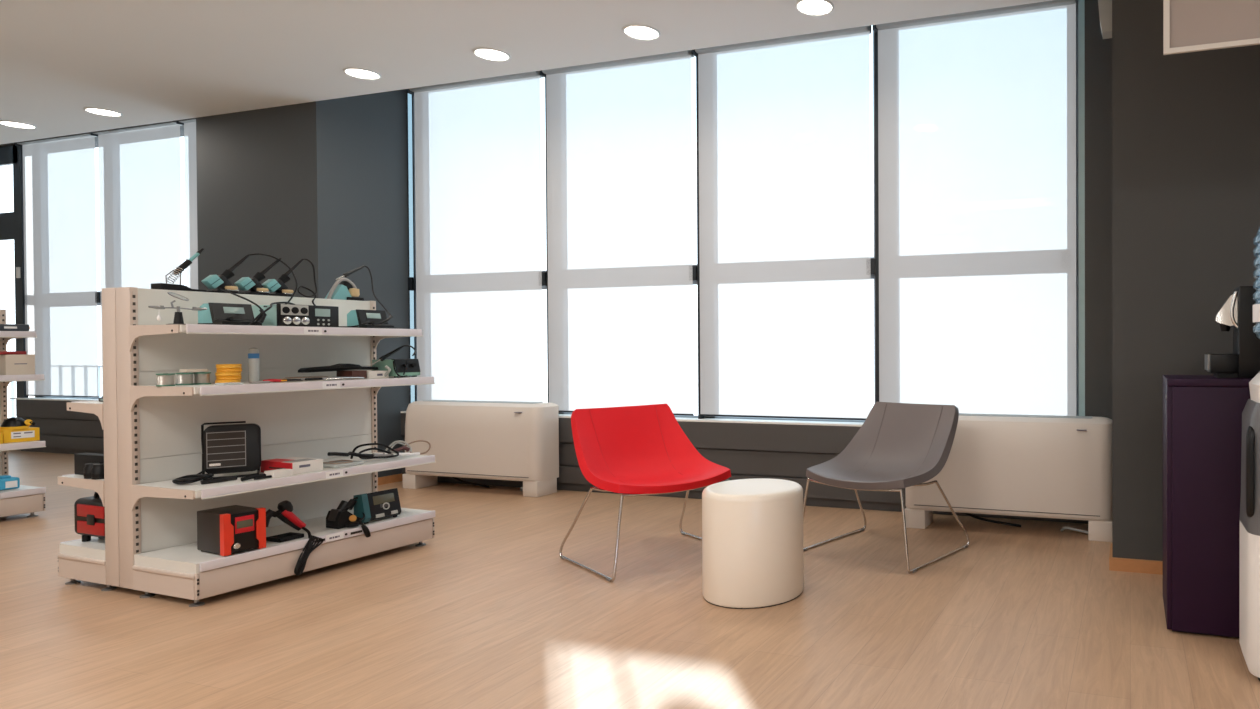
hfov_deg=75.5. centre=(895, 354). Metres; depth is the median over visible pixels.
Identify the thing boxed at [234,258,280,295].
holder
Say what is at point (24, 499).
shelving
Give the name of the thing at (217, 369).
tape roll
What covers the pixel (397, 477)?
baseboard
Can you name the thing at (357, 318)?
station
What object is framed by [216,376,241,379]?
tape roll
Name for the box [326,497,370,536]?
iron stand
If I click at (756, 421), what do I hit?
trim
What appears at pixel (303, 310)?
outlet
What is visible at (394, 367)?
station
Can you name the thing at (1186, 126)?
wall
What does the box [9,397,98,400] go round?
window sill
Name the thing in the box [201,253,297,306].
holder
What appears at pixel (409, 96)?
window
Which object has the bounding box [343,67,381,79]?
recessed light
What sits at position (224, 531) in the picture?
station
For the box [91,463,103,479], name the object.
cylinder
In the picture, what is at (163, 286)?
stand
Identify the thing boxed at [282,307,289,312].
outlet
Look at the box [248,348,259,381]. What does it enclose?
dispenser bottle
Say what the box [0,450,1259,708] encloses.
floor
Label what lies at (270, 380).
tool
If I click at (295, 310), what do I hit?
outlet
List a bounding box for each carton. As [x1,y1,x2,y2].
[0,354,34,374]
[0,427,39,442]
[0,433,2,443]
[180,369,208,371]
[264,468,292,477]
[336,370,366,378]
[367,371,388,378]
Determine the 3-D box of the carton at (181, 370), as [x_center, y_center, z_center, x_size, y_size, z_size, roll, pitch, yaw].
[-3.237,0.074,3.491,0.050,0.013,0.085,0,1,20]
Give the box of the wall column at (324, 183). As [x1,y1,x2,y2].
[196,89,409,476]
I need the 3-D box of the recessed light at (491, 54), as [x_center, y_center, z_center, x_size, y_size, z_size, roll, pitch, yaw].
[-2.579,-1.921,4.830,0.216,0.022,0.216,0,1,17]
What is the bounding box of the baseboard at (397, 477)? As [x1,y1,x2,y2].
[378,473,402,484]
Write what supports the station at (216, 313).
on the shelving at (152, 433)
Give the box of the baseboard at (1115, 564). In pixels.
[1109,544,1162,574]
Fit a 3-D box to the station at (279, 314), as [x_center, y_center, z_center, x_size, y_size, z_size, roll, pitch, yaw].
[-3.108,-0.194,3.913,0.254,0.117,0.293,0,1,20]
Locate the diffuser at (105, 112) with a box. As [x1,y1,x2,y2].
[86,109,119,115]
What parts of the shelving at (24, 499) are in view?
panel, price rail, shelf, kick panel, price rail, shelf, price rail, price rail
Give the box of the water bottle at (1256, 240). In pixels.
[1253,226,1259,338]
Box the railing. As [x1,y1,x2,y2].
[11,365,101,417]
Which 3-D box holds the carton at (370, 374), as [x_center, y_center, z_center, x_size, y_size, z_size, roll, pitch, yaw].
[-2.895,0.111,4.187,0.100,0.040,0.110,0,1,20]
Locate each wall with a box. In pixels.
[0,118,195,453]
[401,413,1084,522]
[1085,0,1111,523]
[1112,0,1259,560]
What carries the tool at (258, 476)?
on the shelving at (152, 433)
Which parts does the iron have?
cord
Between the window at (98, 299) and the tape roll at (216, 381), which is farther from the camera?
the window at (98, 299)
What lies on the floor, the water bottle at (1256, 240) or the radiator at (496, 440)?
the radiator at (496, 440)
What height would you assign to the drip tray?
0.095 m
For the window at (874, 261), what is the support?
in the wall at (749, 450)
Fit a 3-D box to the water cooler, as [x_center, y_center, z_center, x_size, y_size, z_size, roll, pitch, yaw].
[1.360,0.570,2.543,0.366,1.040,0.333,0,1,17]
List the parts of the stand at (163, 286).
wire post, iron handle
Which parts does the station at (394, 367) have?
iron handle, casing, panel, cord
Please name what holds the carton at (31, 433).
on the shelving at (24, 499)
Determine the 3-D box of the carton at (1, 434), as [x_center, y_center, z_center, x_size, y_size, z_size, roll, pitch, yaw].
[-5.952,0.551,4.905,0.120,0.070,0.180,0,1,20]
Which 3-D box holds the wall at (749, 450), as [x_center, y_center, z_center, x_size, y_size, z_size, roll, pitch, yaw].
[-1.454,0.777,5.727,5.628,0.580,0.320,0,1,17]
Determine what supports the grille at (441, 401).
attached to the radiator at (496, 440)
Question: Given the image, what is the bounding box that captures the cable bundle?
[383,440,430,455]
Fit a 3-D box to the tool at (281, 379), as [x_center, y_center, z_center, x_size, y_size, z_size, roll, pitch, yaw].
[-3.022,0.127,3.776,0.044,0.015,0.150,0,1,20]
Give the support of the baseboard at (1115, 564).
attached to the wall at (1186, 126)
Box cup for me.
[345,521,358,526]
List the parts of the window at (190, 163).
head rail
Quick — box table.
[702,478,803,608]
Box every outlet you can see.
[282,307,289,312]
[291,307,298,313]
[300,307,307,313]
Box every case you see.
[0,351,26,354]
[74,453,103,474]
[74,492,104,541]
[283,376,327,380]
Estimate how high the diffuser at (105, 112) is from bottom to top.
0.015 m
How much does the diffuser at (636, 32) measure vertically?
0.015 m
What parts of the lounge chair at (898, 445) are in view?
sled leg, rail, rail, sled leg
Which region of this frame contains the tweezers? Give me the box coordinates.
[323,377,363,379]
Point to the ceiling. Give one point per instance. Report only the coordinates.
(145, 61)
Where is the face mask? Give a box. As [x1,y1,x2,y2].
[0,417,35,429]
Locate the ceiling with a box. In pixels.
[0,0,1051,143]
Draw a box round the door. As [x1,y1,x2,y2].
[0,145,28,449]
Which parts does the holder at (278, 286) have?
iron handle, cord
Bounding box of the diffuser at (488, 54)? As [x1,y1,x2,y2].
[475,49,507,59]
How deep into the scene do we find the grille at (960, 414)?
4.57 m
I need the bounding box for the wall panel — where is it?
[1170,0,1259,47]
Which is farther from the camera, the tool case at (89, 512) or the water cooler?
the tool case at (89, 512)
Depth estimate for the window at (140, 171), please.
7.82 m
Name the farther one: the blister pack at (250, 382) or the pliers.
the pliers
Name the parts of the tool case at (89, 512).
red panel, red panel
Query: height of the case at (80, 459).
0.100 m
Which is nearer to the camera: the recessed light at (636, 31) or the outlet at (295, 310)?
the outlet at (295, 310)
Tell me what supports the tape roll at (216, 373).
on the tape roll at (217, 377)
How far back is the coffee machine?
2.96 m
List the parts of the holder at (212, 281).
iron handle, cord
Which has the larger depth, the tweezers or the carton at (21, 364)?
the carton at (21, 364)
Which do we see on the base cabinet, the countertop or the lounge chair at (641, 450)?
the countertop
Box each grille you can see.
[206,431,245,468]
[425,400,542,403]
[959,413,1092,418]
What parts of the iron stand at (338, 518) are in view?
cord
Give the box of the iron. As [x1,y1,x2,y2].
[327,443,398,458]
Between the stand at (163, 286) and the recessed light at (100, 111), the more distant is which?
the recessed light at (100, 111)
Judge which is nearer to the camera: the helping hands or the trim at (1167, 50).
the trim at (1167, 50)
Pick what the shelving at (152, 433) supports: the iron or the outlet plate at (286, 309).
the iron
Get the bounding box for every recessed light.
[0,120,36,128]
[84,107,122,116]
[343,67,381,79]
[473,47,510,60]
[622,24,660,39]
[795,0,833,15]
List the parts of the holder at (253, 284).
iron handle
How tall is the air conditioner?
0.320 m
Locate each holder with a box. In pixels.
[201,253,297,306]
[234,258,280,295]
[262,259,316,304]
[325,265,391,315]
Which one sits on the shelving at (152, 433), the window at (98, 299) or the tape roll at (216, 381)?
the tape roll at (216, 381)
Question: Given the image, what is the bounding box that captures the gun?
[266,500,323,574]
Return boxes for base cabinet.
[1163,375,1252,637]
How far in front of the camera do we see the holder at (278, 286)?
4.05 m
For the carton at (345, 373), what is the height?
0.045 m
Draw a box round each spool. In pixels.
[156,373,174,386]
[175,372,193,384]
[194,372,210,384]
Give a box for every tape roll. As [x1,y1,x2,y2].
[215,372,240,375]
[215,380,240,382]
[216,364,241,367]
[216,368,241,371]
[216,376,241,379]
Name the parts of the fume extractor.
handle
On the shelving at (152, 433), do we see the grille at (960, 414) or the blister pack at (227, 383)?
the blister pack at (227, 383)
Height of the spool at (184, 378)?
0.057 m
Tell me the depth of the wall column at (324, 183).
6.01 m
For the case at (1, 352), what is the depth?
5.03 m
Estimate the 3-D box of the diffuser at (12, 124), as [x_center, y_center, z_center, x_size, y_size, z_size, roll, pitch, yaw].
[-7.313,-1.922,6.299,0.188,0.015,0.188,0,1,17]
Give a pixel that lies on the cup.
(347, 523)
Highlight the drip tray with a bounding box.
[1206,354,1238,377]
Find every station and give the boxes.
[197,505,265,555]
[198,287,293,325]
[251,304,338,326]
[337,309,395,328]
[353,488,400,523]
[372,345,420,377]
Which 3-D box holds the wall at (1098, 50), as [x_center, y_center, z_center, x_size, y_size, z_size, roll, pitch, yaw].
[1.370,-0.741,4.540,0.472,3.620,1.100,0,1,17]
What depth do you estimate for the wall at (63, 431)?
8.12 m
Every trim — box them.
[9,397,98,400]
[400,411,863,426]
[1163,0,1259,54]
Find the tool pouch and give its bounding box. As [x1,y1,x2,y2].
[298,364,377,372]
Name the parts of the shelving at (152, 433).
panel, shelf, shelf, shelf, panel, shelf, corner post, panel, panel, shelf, shelf, shelf, price rail, kick panel, price rail, price rail, price rail, corner post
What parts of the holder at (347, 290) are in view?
iron handle, cord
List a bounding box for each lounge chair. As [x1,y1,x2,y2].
[559,404,730,581]
[803,402,969,572]
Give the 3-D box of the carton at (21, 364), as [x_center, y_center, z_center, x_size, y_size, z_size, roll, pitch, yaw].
[-5.919,0.068,5.083,0.140,0.135,0.138,0,1,20]
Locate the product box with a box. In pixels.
[260,457,322,473]
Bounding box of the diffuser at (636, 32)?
[625,26,657,38]
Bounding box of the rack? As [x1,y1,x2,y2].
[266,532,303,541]
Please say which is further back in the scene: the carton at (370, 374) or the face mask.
the face mask
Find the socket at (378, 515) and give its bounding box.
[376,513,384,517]
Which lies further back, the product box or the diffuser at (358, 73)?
the diffuser at (358, 73)
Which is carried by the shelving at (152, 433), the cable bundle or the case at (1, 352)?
the cable bundle
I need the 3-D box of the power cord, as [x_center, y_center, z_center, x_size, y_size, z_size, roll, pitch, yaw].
[-3.170,0.570,3.459,0.202,0.031,0.146,0,1,0]
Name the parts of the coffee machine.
spout, lever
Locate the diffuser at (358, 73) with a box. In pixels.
[346,69,378,77]
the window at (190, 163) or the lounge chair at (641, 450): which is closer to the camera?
the lounge chair at (641, 450)
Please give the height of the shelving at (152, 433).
1.402 m
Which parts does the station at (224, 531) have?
knob, panel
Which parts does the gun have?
handle, handle, cord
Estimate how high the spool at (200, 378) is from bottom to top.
0.057 m
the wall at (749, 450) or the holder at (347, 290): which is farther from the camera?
the wall at (749, 450)
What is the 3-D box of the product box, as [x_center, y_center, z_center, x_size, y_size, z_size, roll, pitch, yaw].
[-3.019,0.554,3.783,0.232,0.058,0.147,0,1,20]
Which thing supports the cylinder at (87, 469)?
on the shelving at (152, 433)
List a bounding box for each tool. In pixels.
[0,324,29,330]
[240,474,271,480]
[263,379,286,381]
[281,379,305,381]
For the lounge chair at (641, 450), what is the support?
on the floor
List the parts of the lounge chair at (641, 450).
sled leg, rail, rail, sled leg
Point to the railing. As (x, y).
(99, 366)
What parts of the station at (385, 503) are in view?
casing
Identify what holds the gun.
on the shelving at (152, 433)
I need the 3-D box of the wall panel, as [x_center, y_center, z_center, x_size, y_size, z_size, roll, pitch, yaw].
[2.962,-1.523,2.226,4.060,0.780,0.040,0,1,17]
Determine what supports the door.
in the wall at (63, 431)
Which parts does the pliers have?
handle, handle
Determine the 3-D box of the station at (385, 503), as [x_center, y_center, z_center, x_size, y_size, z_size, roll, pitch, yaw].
[-2.796,0.815,4.088,0.092,0.157,0.200,0,1,20]
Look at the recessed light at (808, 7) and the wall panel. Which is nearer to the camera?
the wall panel
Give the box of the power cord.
[172,473,236,483]
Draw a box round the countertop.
[1163,375,1252,386]
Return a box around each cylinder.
[83,463,99,478]
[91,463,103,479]
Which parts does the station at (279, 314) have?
casing, knob, knob, knob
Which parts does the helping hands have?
post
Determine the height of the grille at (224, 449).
0.169 m
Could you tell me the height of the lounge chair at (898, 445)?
0.789 m
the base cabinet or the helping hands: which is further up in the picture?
the helping hands
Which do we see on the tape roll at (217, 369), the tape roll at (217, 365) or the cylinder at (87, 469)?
the tape roll at (217, 365)
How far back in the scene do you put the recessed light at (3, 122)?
6.29 m
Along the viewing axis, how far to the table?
3.26 m
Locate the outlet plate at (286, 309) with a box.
[281,304,308,315]
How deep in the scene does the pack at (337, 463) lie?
3.93 m
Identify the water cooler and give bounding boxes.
[1239,372,1259,680]
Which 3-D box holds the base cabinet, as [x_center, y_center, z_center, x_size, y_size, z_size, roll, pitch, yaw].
[1.741,0.588,2.954,1.307,0.992,0.435,0,1,17]
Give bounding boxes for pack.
[0,475,19,489]
[215,382,243,384]
[249,381,269,383]
[323,460,363,467]
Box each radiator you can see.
[403,400,558,496]
[905,413,1111,541]
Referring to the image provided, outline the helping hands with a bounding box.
[148,292,206,324]
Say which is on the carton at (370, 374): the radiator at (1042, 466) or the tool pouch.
the tool pouch
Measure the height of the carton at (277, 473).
0.030 m
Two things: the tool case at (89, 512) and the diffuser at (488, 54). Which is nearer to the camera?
the tool case at (89, 512)
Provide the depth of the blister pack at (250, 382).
3.57 m
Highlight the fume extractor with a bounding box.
[198,421,260,479]
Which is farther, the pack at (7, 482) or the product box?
the pack at (7, 482)
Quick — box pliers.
[300,377,339,380]
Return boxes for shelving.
[0,309,45,516]
[57,287,435,606]
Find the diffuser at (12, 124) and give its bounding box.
[1,122,33,127]
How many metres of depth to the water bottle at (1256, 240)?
2.56 m
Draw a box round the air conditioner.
[1098,0,1111,38]
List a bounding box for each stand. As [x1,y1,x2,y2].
[151,248,206,291]
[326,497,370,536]
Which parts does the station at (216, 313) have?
panel, holder cord, cord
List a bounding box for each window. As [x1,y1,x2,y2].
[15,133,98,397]
[24,291,100,398]
[90,121,181,397]
[176,118,197,288]
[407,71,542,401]
[407,93,414,402]
[408,0,1084,421]
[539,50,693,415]
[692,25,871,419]
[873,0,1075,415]
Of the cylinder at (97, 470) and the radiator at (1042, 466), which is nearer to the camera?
the cylinder at (97, 470)
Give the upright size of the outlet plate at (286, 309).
0.052 m
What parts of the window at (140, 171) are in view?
head rail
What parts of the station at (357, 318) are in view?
cord, foot plate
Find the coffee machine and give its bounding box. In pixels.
[1205,285,1259,377]

